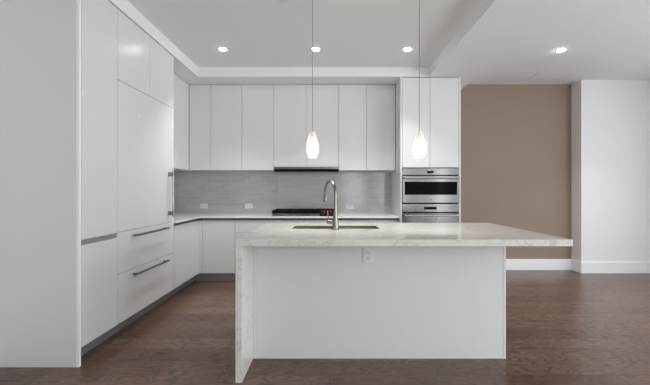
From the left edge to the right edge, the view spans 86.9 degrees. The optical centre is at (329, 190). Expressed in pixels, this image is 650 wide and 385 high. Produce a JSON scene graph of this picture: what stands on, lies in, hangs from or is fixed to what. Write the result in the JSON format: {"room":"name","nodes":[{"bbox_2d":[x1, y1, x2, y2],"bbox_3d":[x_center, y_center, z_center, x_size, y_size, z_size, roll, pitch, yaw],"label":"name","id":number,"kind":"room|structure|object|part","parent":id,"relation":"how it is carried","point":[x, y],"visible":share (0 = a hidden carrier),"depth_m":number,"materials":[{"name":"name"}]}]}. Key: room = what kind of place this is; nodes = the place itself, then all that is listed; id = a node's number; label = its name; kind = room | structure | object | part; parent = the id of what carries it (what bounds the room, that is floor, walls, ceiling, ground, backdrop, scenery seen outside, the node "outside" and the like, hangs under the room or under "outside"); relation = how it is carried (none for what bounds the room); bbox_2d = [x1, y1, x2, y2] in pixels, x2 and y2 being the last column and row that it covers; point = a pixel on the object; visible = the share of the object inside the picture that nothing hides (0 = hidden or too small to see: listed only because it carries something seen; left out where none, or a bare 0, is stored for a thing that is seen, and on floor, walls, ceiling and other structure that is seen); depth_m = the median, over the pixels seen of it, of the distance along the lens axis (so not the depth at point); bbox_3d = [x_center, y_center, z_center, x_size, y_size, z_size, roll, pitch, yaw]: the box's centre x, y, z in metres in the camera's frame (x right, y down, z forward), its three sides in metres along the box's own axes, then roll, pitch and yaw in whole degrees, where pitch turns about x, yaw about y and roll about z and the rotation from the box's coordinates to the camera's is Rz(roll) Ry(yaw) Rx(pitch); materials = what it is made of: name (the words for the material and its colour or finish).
{"room":"kitchen","nodes":[
{"label":"kitchen","id":0,"kind":"room"},
{"bbox_2d":[127,0,482,66],"bbox_3d":[-0.207,-1.701,0.450,3.035,0.150,8.100,0,0,0],"label":"ceiling","id":1,"kind":"structure","parent":0,"point":[256,33],"depth_m":3.48,"materials":[{"name":"white paint"}]},
{"bbox_2d":[217,47,228,50],"bbox_3d":[-1.220,-1.621,3.930,0.124,0.011,0.124,0,0,0],"label":"recessed light","id":2,"kind":"object","parent":1,"relation":"in","point":[218,48],"visible":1,"depth_m":3.91,"materials":[{"name":"white plastic"}]},
{"bbox_2d":[279,0,288,3],"bbox_3d":[-0.390,-1.621,2.925,0.082,0.011,0.082,0,0,0],"label":"sprinkler cover","id":3,"kind":"object","parent":1,"relation":"attached to","point":[280,1],"visible":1,"depth_m":2.92,"materials":[{"name":"white plastic"}]},
{"bbox_2d":[306,0,318,157],"bbox_3d":[-0.139,-0.951,2.800,0.120,1.350,0.120,0,0,0],"label":"pendant lamp","id":4,"kind":"object","parent":1,"relation":"hanging from","point":[312,147],"visible":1,"depth_m":2.77,"materials":[{"name":"white glass"}]},
{"bbox_3d":[-0.139,-0.337,2.800,0.106,0.122,0.106,0,0,0],"label":"lamp shade","id":5,"kind":"part","parent":4,"relation":"part of","materials":[{"name":"white glass"}]},
{"bbox_3d":[-0.139,-1.041,2.800,0.005,1.130,0.005,0,0,0],"label":"cord","id":6,"kind":"part","parent":4,"relation":"part of","materials":[{"name":"grey plastic"}]},
{"bbox_2d":[311,47,320,50],"bbox_3d":[-0.155,-1.621,3.930,0.124,0.011,0.124,0,0,0],"label":"recessed light","id":7,"kind":"object","parent":1,"relation":"in","point":[315,48],"visible":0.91,"depth_m":3.92,"materials":[{"name":"white plastic"}]},
{"bbox_2d":[402,47,412,50],"bbox_3d":[0.893,-1.621,3.930,0.124,0.011,0.124,0,0,0],"label":"recessed light","id":8,"kind":"object","parent":1,"relation":"in","point":[407,48],"visible":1,"depth_m":3.92,"materials":[{"name":"white plastic"}]},
{"bbox_2d":[412,0,426,157],"bbox_3d":[0.733,-0.951,2.800,0.120,1.350,0.120,0,0,0],"label":"pendant lamp","id":9,"kind":"object","parent":1,"relation":"hanging from","point":[419,147],"visible":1,"depth_m":2.78,"materials":[{"name":"white glass"}]},
{"bbox_3d":[0.733,-0.337,2.800,0.106,0.122,0.106,0,0,0],"label":"lamp shade","id":10,"kind":"part","parent":9,"relation":"part of","materials":[{"name":"white glass"}]},
{"bbox_3d":[0.733,-1.041,2.800,0.005,1.130,0.005,0,0,0],"label":"cord","id":11,"kind":"part","parent":9,"relation":"part of","materials":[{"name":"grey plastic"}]},
{"bbox_2d":[0,270,649,384],"bbox_3d":[1.390,1.274,0.855,7.720,0.100,9.210,0,0,0],"label":"floor","id":12,"kind":"structure","parent":0,"point":[564,327],"depth_m":2.63,"materials":[{"name":"brown wood"}]},
{"bbox_2d":[0,0,80,366],"bbox_3d":[-2.027,-0.138,2.390,0.579,2.723,0.020,0,0,0],"label":"end panel","id":13,"kind":"object","parent":12,"relation":"on","point":[40,40],"visible":1,"depth_m":2.38,"materials":[{"name":"white paint"}]},
{"bbox_2d":[81,0,116,346],"bbox_3d":[-2.027,-0.200,2.605,0.579,2.597,0.406,0,0,0],"label":"pantry cabinet","id":14,"kind":"object","parent":12,"relation":"on","point":[98,17],"visible":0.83,"depth_m":2.57,"materials":[{"name":"grey"}]},
{"bbox_3d":[-1.748,0.740,2.606,0.020,0.715,0.404,0,0,0],"label":"door","id":15,"kind":"part","parent":14,"relation":"part of","materials":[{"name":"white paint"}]},
{"bbox_3d":[-1.748,-0.576,2.606,0.020,1.838,0.404,0,0,0],"label":"door","id":16,"kind":"part","parent":14,"relation":"part of","materials":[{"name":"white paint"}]},
{"bbox_2d":[81,277,193,355],"bbox_3d":[-1.851,1.163,3.531,0.018,0.123,2.258,0,0,0],"label":"plinth","id":17,"kind":"object","parent":12,"relation":"on","point":[109,333],"visible":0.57,"depth_m":3.16,"materials":[{"name":"grey"}]},
{"bbox_2d":[116,9,173,324],"bbox_3d":[-1.998,-0.200,3.321,0.638,2.597,1.018,0,0,0],"label":"fridge","id":18,"kind":"object","parent":12,"relation":"on","point":[145,69],"visible":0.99,"depth_m":3.19,"materials":[{"name":"grey"}]},
{"bbox_3d":[-1.748,-1.206,3.065,0.020,0.577,0.506,0,0,0],"label":"cupboard door","id":19,"kind":"part","parent":18,"relation":"part of","materials":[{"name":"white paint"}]},
{"bbox_3d":[-1.748,0.513,3.311,0.020,0.342,0.998,0,0,0],"label":"drawer","id":20,"kind":"part","parent":18,"relation":"part of","materials":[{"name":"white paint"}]},
{"bbox_3d":[-1.748,-0.288,3.311,0.020,1.252,0.998,0,0,0],"label":"fridge door","id":21,"kind":"part","parent":18,"relation":"part of","materials":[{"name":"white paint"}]},
{"bbox_3d":[-1.748,0.892,3.311,0.020,0.409,0.998,0,0,0],"label":"drawer","id":22,"kind":"part","parent":18,"relation":"part of","materials":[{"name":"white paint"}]},
{"bbox_3d":[-1.698,0.734,3.315,0.018,0.018,0.630,0,0,0],"label":"handle","id":23,"kind":"part","parent":18,"relation":"part of","materials":[{"name":"silver metal"}]},
{"bbox_3d":[-1.698,0.391,3.315,0.018,0.018,0.630,0,0,0],"label":"handle","id":24,"kind":"part","parent":18,"relation":"part of","materials":[{"name":"silver metal"}]},
{"bbox_3d":[-1.748,-1.206,3.566,0.020,0.577,0.488,0,0,0],"label":"cupboard door","id":25,"kind":"part","parent":18,"relation":"part of","materials":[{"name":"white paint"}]},
{"bbox_3d":[-1.688,0.029,3.700,0.018,0.500,0.018,0,0,0],"label":"handle","id":26,"kind":"part","parent":18,"relation":"part of","materials":[{"name":"silver metal"}]},
{"bbox_3d":[-2.028,-0.200,3.821,0.578,2.597,0.018,0,0,0],"label":"panel","id":27,"kind":"part","parent":18,"relation":"part of","materials":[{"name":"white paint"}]},
{"bbox_2d":[174,219,198,288],"bbox_3d":[-2.027,0.730,4.201,0.579,0.738,0.738,0,0,0],"label":"base cabinet","id":28,"kind":"object","parent":12,"relation":"on","point":[186,233],"visible":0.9,"depth_m":4.14,"materials":[{"name":"grey wood"}]},
{"bbox_3d":[-1.748,0.747,4.558,0.020,0.705,0.023,0,0,0],"label":"corner post","id":29,"kind":"part","parent":28,"relation":"part of","materials":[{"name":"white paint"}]},
{"bbox_2d":[194,273,234,280],"bbox_3d":[-0.456,1.163,4.669,2.768,0.123,0.018,0,0,0],"label":"plinth","id":30,"kind":"object","parent":12,"relation":"on","point":[201,276],"visible":0.21,"depth_m":4.66,"materials":[{"name":"grey"}]},
{"bbox_2d":[199,218,234,272],"bbox_3d":[-1.500,0.730,4.869,0.478,0.738,0.597,0,0,0],"label":"base cabinet","id":31,"kind":"object","parent":12,"relation":"on","point":[216,235],"visible":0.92,"depth_m":4.57,"materials":[{"name":"grey wood"}]},
{"bbox_2d":[235,218,268,246],"bbox_3d":[-1.034,0.730,4.869,0.451,0.738,0.597,0,0,0],"label":"base cabinet","id":32,"kind":"object","parent":12,"relation":"on","point":[243,226],"visible":0.3,"depth_m":4.57,"materials":[{"name":"grey wood"}]},
{"bbox_3d":[-1.034,0.694,4.580,0.449,0.266,0.020,0,0,0],"label":"drawer","id":33,"kind":"part","parent":32,"relation":"part of","materials":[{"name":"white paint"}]},
{"bbox_3d":[-1.034,0.475,4.580,0.449,0.163,0.020,0,0,0],"label":"drawer","id":34,"kind":"part","parent":32,"relation":"part of","materials":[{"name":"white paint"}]},
{"bbox_2d":[269,218,332,222],"bbox_3d":[-0.348,0.730,4.869,0.915,0.738,0.597,0,0,0],"label":"base cabinet","id":35,"kind":"object","parent":12,"relation":"on","point":[271,220],"visible":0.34,"depth_m":4.58,"materials":[{"name":"grey wood"}]},
{"bbox_3d":[-0.578,0.746,4.580,0.455,0.703,0.020,0,0,0],"label":"door","id":36,"kind":"part","parent":35,"relation":"part of","materials":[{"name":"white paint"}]},
{"bbox_3d":[-0.119,0.746,4.580,0.454,0.703,0.020,0,0,0],"label":"door","id":37,"kind":"part","parent":35,"relation":"part of","materials":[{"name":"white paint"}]},
{"bbox_2d":[338,218,398,222],"bbox_3d":[0.519,0.730,4.869,0.816,0.738,0.597,0,0,0],"label":"base cabinet","id":38,"kind":"object","parent":12,"relation":"on","point":[340,220],"visible":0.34,"depth_m":4.58,"materials":[{"name":"grey"}]},
{"bbox_2d":[174,214,398,222],"bbox_3d":[-0.695,0.349,4.500,3.246,0.020,1.336,0,0,0],"label":"countertop","id":39,"kind":"structure","parent":38,"relation":"on","point":[178,218],"depth_m":4.56,"materials":[{"name":"white stone"}]},
{"bbox_2d":[272,209,333,215],"bbox_3d":[-0.348,0.299,4.844,0.867,0.080,0.552,0,0,0],"label":"gas cooktop","id":40,"kind":"object","parent":39,"relation":"in","point":[276,212],"visible":0.88,"depth_m":4.62,"materials":[{"name":"black metal"}]},
{"bbox_2d":[272,213,319,215],"bbox_3d":[-0.348,0.321,4.867,0.861,0.037,0.505,0,0,0],"label":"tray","id":41,"kind":"object","parent":40,"relation":"on","point":[273,214],"depth_m":4.61,"materials":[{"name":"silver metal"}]},
{"bbox_3d":[0.315,0.746,4.580,0.405,0.703,0.020,0,0,0],"label":"door","id":42,"kind":"part","parent":38,"relation":"part of","materials":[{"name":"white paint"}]},
{"bbox_3d":[0.724,0.746,4.580,0.405,0.703,0.020,0,0,0],"label":"door","id":43,"kind":"part","parent":38,"relation":"part of","materials":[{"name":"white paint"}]},
{"bbox_2d":[253,246,505,358],"bbox_3d":[0.366,0.789,2.914,1.844,0.870,0.822,0,0,0],"label":"kitchen island","id":44,"kind":"object","parent":12,"relation":"on","point":[310,302],"visible":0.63,"depth_m":2.50,"materials":[{"name":"white wood"}]},
{"bbox_3d":[-0.546,0.789,2.904,0.019,0.870,0.802,0,0,0],"label":"panel","id":45,"kind":"part","parent":44,"relation":"part of","materials":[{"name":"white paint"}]},
{"bbox_2d":[363,247,372,262],"bbox_3d":[0.281,0.467,2.500,0.072,0.116,0.008,0,0,0],"label":"wall outlet","id":46,"kind":"object","parent":44,"relation":"attached to","point":[367,251],"visible":1,"depth_m":2.50,"materials":[{"name":"white plastic"}]},
{"bbox_2d":[235,223,572,382],"bbox_3d":[0.475,0.767,2.768,2.151,0.914,1.165,0,0,0],"label":"island countertop","id":47,"kind":"structure","parent":44,"relation":"on","point":[269,234],"depth_m":2.29,"materials":[{"name":"stone"}]},
{"bbox_3d":[-0.579,0.789,2.768,0.043,0.871,1.165,0,0,0],"label":"waterfall leg","id":48,"kind":"part","parent":47,"relation":"part of","materials":[{"name":"stone"}]},
{"bbox_2d":[323,180,338,229],"bbox_3d":[-0.013,0.108,2.825,0.095,0.404,0.256,0,0,-27],"label":"kitchen faucet","id":49,"kind":"object","parent":47,"relation":"on","point":[334,222],"visible":1,"depth_m":2.74,"materials":[{"name":"silver metal"}]},
{"bbox_2d":[293,227,377,228],"bbox_3d":[0.051,0.427,2.975,0.739,0.200,0.332,0,0,0],"label":"double sink","id":50,"kind":"object","parent":47,"relation":"in","point":[294,227],"visible":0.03,"depth_m":3.14,"materials":[{"name":"silver metal"}]},
{"bbox_3d":[-0.135,0.427,2.975,0.367,0.200,0.332,0,0,0],"label":"bowl","id":51,"kind":"part","parent":50,"relation":"part of","materials":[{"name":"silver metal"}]},
{"bbox_3d":[0.241,0.427,2.975,0.360,0.200,0.332,0,0,0],"label":"bowl","id":52,"kind":"part","parent":50,"relation":"part of","materials":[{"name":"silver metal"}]},
{"bbox_3d":[1.278,0.789,2.904,0.020,0.870,0.802,0,0,0],"label":"panel","id":53,"kind":"part","parent":44,"relation":"part of","materials":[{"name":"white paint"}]},
{"bbox_2d":[391,77,460,222],"bbox_3d":[1.325,-0.137,4.796,0.793,2.722,0.742,0,0,0],"label":"oven tower","id":54,"kind":"object","parent":12,"relation":"on","point":[440,98],"depth_m":4.50,"materials":[{"name":"white wood"}]},
{"bbox_3d":[0.941,-0.137,4.833,0.024,2.722,0.667,0,0,0],"label":"panel","id":55,"kind":"part","parent":54,"relation":"part of","materials":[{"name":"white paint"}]},
{"bbox_3d":[1.137,-0.899,4.512,0.360,1.180,0.020,0,0,0],"label":"door","id":56,"kind":"part","parent":54,"relation":"part of","materials":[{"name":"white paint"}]},
{"bbox_3d":[1.325,0.355,4.490,0.741,0.130,0.029,0,0,0],"label":"drawer","id":57,"kind":"part","parent":54,"relation":"part of","materials":[{"name":"silver metal"}]},
{"bbox_3d":[1.325,0.222,4.497,0.741,0.106,0.017,0,0,0],"label":"control panel","id":58,"kind":"part","parent":54,"relation":"part of","materials":[{"name":"silver metal"}]},
{"bbox_3d":[1.325,0.294,4.762,0.741,0.257,0.675,0,0,0],"label":"warming drawer","id":59,"kind":"part","parent":54,"relation":"part of","materials":[{"name":"silver metal"}]},
{"bbox_2d":[402,168,459,202],"bbox_3d":[1.325,-0.071,4.762,0.741,0.462,0.675,0,0,0],"label":"wall oven","id":60,"kind":"object","parent":54,"relation":"in","point":[419,185],"visible":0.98,"depth_m":4.48,"materials":[{"name":"silver glass"}]},
{"bbox_3d":[1.325,-0.255,4.497,0.741,0.087,0.017,0,0,0],"label":"control panel","id":61,"kind":"part","parent":60,"relation":"part of","materials":[{"name":"silver metal"}]},
{"bbox_3d":[1.325,-0.168,4.436,0.711,0.023,0.022,0,0,0],"label":"handle","id":62,"kind":"part","parent":60,"relation":"part of","materials":[{"name":"silver metal"}]},
{"bbox_3d":[1.325,0.320,4.436,0.711,0.023,0.022,0,0,0],"label":"handle","id":63,"kind":"part","parent":54,"relation":"part of","materials":[{"name":"silver metal"}]},
{"bbox_3d":[1.508,-0.899,4.512,0.372,1.180,0.020,0,0,0],"label":"door","id":64,"kind":"part","parent":54,"relation":"part of","materials":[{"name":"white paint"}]},
{"bbox_3d":[1.710,-0.137,4.833,0.024,2.722,0.667,0,0,0],"label":"panel","id":65,"kind":"part","parent":54,"relation":"part of","materials":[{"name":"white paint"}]},
{"bbox_2d":[108,0,576,88],"bbox_3d":[-0.185,-1.639,0.855,4.270,0.275,8.910,0,0,0],"label":"ceiling soffit","id":66,"kind":"structure","parent":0,"point":[495,28],"depth_m":3.91,"materials":[{"name":"white paint"}]},
{"bbox_2d":[461,84,570,258],"bbox_3d":[2.473,-0.276,5.385,2.545,3.000,0.150,0,0,0],"label":"wall","id":67,"kind":"structure","parent":0,"point":[516,138],"depth_m":5.31,"materials":[{"name":"brown paint"}]},
{"bbox_2d":[506,259,570,269],"bbox_3d":[2.737,1.138,5.302,2.015,0.172,0.016,0,0,0],"label":"baseboard","id":68,"kind":"structure","parent":67,"relation":"attached to","point":[511,264],"depth_m":5.29,"materials":[{"name":"white paint"}]},
{"bbox_2d":[469,0,649,83],"bbox_3d":[3.525,-1.714,0.855,3.150,0.125,8.910,0,0,0],"label":"ceiling","id":69,"kind":"structure","parent":0,"point":[604,39],"depth_m":3.97,"materials":[{"name":"white paint"}]},
{"bbox_2d":[528,72,573,79],"bbox_3d":[3.165,-1.649,4.915,0.470,0.004,0.310,0,0,0],"label":"ceiling access panel","id":70,"kind":"object","parent":69,"relation":"attached to","point":[542,75],"visible":1,"depth_m":4.89,"materials":[{"name":"white paint"}]},
{"bbox_2d":[556,48,567,51],"bbox_3d":[2.725,-1.645,4.020,0.124,0.026,0.124,0,0,0],"label":"recessed light","id":71,"kind":"object","parent":69,"relation":"in","point":[561,49],"visible":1,"depth_m":4.00,"materials":[{"name":"white plastic"}]},
{"bbox_2d":[571,259,581,273],"bbox_3d":[3.737,1.138,5.189,0.016,0.172,0.210,0,0,0],"label":"baseboard","id":72,"kind":"structure","parent":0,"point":[576,266],"depth_m":5.18,"materials":[{"name":"white paint"}]},
{"bbox_2d":[571,80,649,261],"bbox_3d":[4.423,-0.276,5.280,1.355,3.000,0.360,0,0,0],"label":"wall column","id":73,"kind":"structure","parent":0,"point":[610,119],"depth_m":5.10,"materials":[{"name":"white paint"}]},
{"bbox_2d":[582,262,649,273],"bbox_3d":[4.423,1.138,5.092,1.355,0.172,0.016,0,0,0],"label":"baseboard","id":74,"kind":"structure","parent":73,"relation":"attached to","point":[587,267],"depth_m":5.08,"materials":[{"name":"white paint"}]},
{"bbox_3d":[-0.373,-0.139,5.240,4.195,2.725,0.140,0,0,0],"label":"wall","id":75,"kind":"structure","parent":0,"visible":0},
{"bbox_2d":[189,85,213,170],"bbox_3d":[-1.817,-0.895,4.989,0.301,1.206,0.357,0,0,0],"label":"upper cabinet","id":76,"kind":"object","parent":75,"relation":"attached to","point":[199,95],"visible":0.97,"depth_m":4.81,"materials":[{"name":"grey"}]},
{"bbox_2d":[211,85,273,170],"bbox_3d":[-1.224,-0.895,4.989,0.881,1.206,0.357,0,0,0],"label":"upper cabinet","id":77,"kind":"object","parent":75,"relation":"attached to","point":[242,116],"visible":0.97,"depth_m":4.81,"materials":[{"name":"grey"}]},
{"bbox_3d":[-1.448,-0.892,4.820,0.431,1.201,0.020,0,0,0],"label":"door","id":78,"kind":"part","parent":77,"relation":"part of","materials":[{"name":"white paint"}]},
{"bbox_3d":[-1.006,-0.892,4.820,0.444,1.201,0.020,0,0,0],"label":"door","id":79,"kind":"part","parent":77,"relation":"part of","materials":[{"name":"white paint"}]},
{"bbox_2d":[176,171,390,213],"bbox_3d":[-0.692,0.021,5.165,3.239,0.635,0.006,0,0,0],"label":"tile backsplash","id":80,"kind":"structure","parent":75,"relation":"attached to","point":[225,192],"depth_m":5.16,"materials":[{"name":"grey tile"}]},
{"bbox_2d":[200,203,207,207],"bbox_3d":[-1.888,0.224,5.158,0.116,0.072,0.008,0,0,0],"label":"wall outlet","id":81,"kind":"object","parent":80,"relation":"attached to","point":[202,205],"visible":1,"depth_m":5.16,"materials":[{"name":"white plastic"}]},
{"bbox_2d":[245,203,252,207],"bbox_3d":[-1.212,0.224,5.158,0.116,0.072,0.008,0,0,0],"label":"wall outlet","id":82,"kind":"object","parent":80,"relation":"attached to","point":[247,205],"visible":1,"depth_m":5.16,"materials":[{"name":"white plastic"}]},
{"bbox_2d":[346,204,353,208],"bbox_3d":[0.306,0.234,5.158,0.116,0.072,0.008,0,0,0],"label":"wall outlet","id":83,"kind":"object","parent":80,"relation":"attached to","point":[348,206],"visible":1,"depth_m":5.16,"materials":[{"name":"white plastic"}]},
{"bbox_2d":[274,167,338,172],"bbox_3d":[-0.326,-0.304,4.975,0.907,0.069,0.354,0,0,0],"label":"range hood","id":84,"kind":"object","parent":75,"relation":"attached to","point":[276,169],"visible":1,"depth_m":4.80,"materials":[{"name":"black metal"}]},
{"bbox_2d":[274,85,338,166],"bbox_3d":[-0.326,-0.919,4.989,0.910,1.158,0.357,0,0,0],"label":"upper cabinet","id":85,"kind":"object","parent":75,"relation":"attached to","point":[292,103],"visible":0.97,"depth_m":4.81,"materials":[{"name":"grey"}]},
{"bbox_3d":[-0.554,-0.916,4.820,0.452,1.153,0.020,0,0,0],"label":"door","id":86,"kind":"part","parent":85,"relation":"part of","materials":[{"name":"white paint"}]},
{"bbox_3d":[-0.098,-0.916,4.820,0.452,1.153,0.020,0,0,0],"label":"door","id":87,"kind":"part","parent":85,"relation":"part of","materials":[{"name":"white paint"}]},
{"bbox_2d":[277,173,337,212],"bbox_3d":[-0.325,0.032,5.158,0.915,0.615,0.008,0,0,0],"label":"panel","id":88,"kind":"object","parent":75,"relation":"attached to","point":[294,190],"visible":0.7,"depth_m":5.15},
{"bbox_2d":[339,85,394,170],"bbox_3d":[0.527,-0.895,4.989,0.793,1.206,0.357,0,0,0],"label":"upper cabinet","id":89,"kind":"object","parent":75,"relation":"attached to","point":[366,112],"visible":0.97,"depth_m":4.81,"materials":[{"name":"grey"}]},
{"bbox_3d":[0.325,-0.892,4.820,0.386,1.201,0.020,0,0,0],"label":"door","id":90,"kind":"part","parent":89,"relation":"part of","materials":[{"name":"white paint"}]},
{"bbox_3d":[0.723,-0.892,4.820,0.401,1.201,0.020,0,0,0],"label":"door","id":91,"kind":"part","parent":89,"relation":"part of","materials":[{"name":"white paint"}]},
{"bbox_3d":[-2.395,-0.276,0.785,0.150,3.000,8.770,0,0,0],"label":"wall","id":92,"kind":"structure","parent":0,"visible":0},
{"bbox_2d":[174,171,175,213],"bbox_3d":[-2.315,0.021,4.497,0.006,0.635,1.330,0,0,0],"label":"tile backsplash","id":93,"kind":"structure","parent":92,"relation":"attached to","point":[174,171],"depth_m":5.13,"materials":[{"name":"grey tile"}]},
{"bbox_2d":[174,74,188,169],"bbox_3d":[-2.143,-0.895,4.331,0.347,1.206,0.998,0,0,0],"label":"upper cabinet","id":94,"kind":"object","parent":92,"relation":"attached to","point":[181,88],"visible":0.28,"depth_m":4.57,"materials":[{"name":"grey"}]}
]}

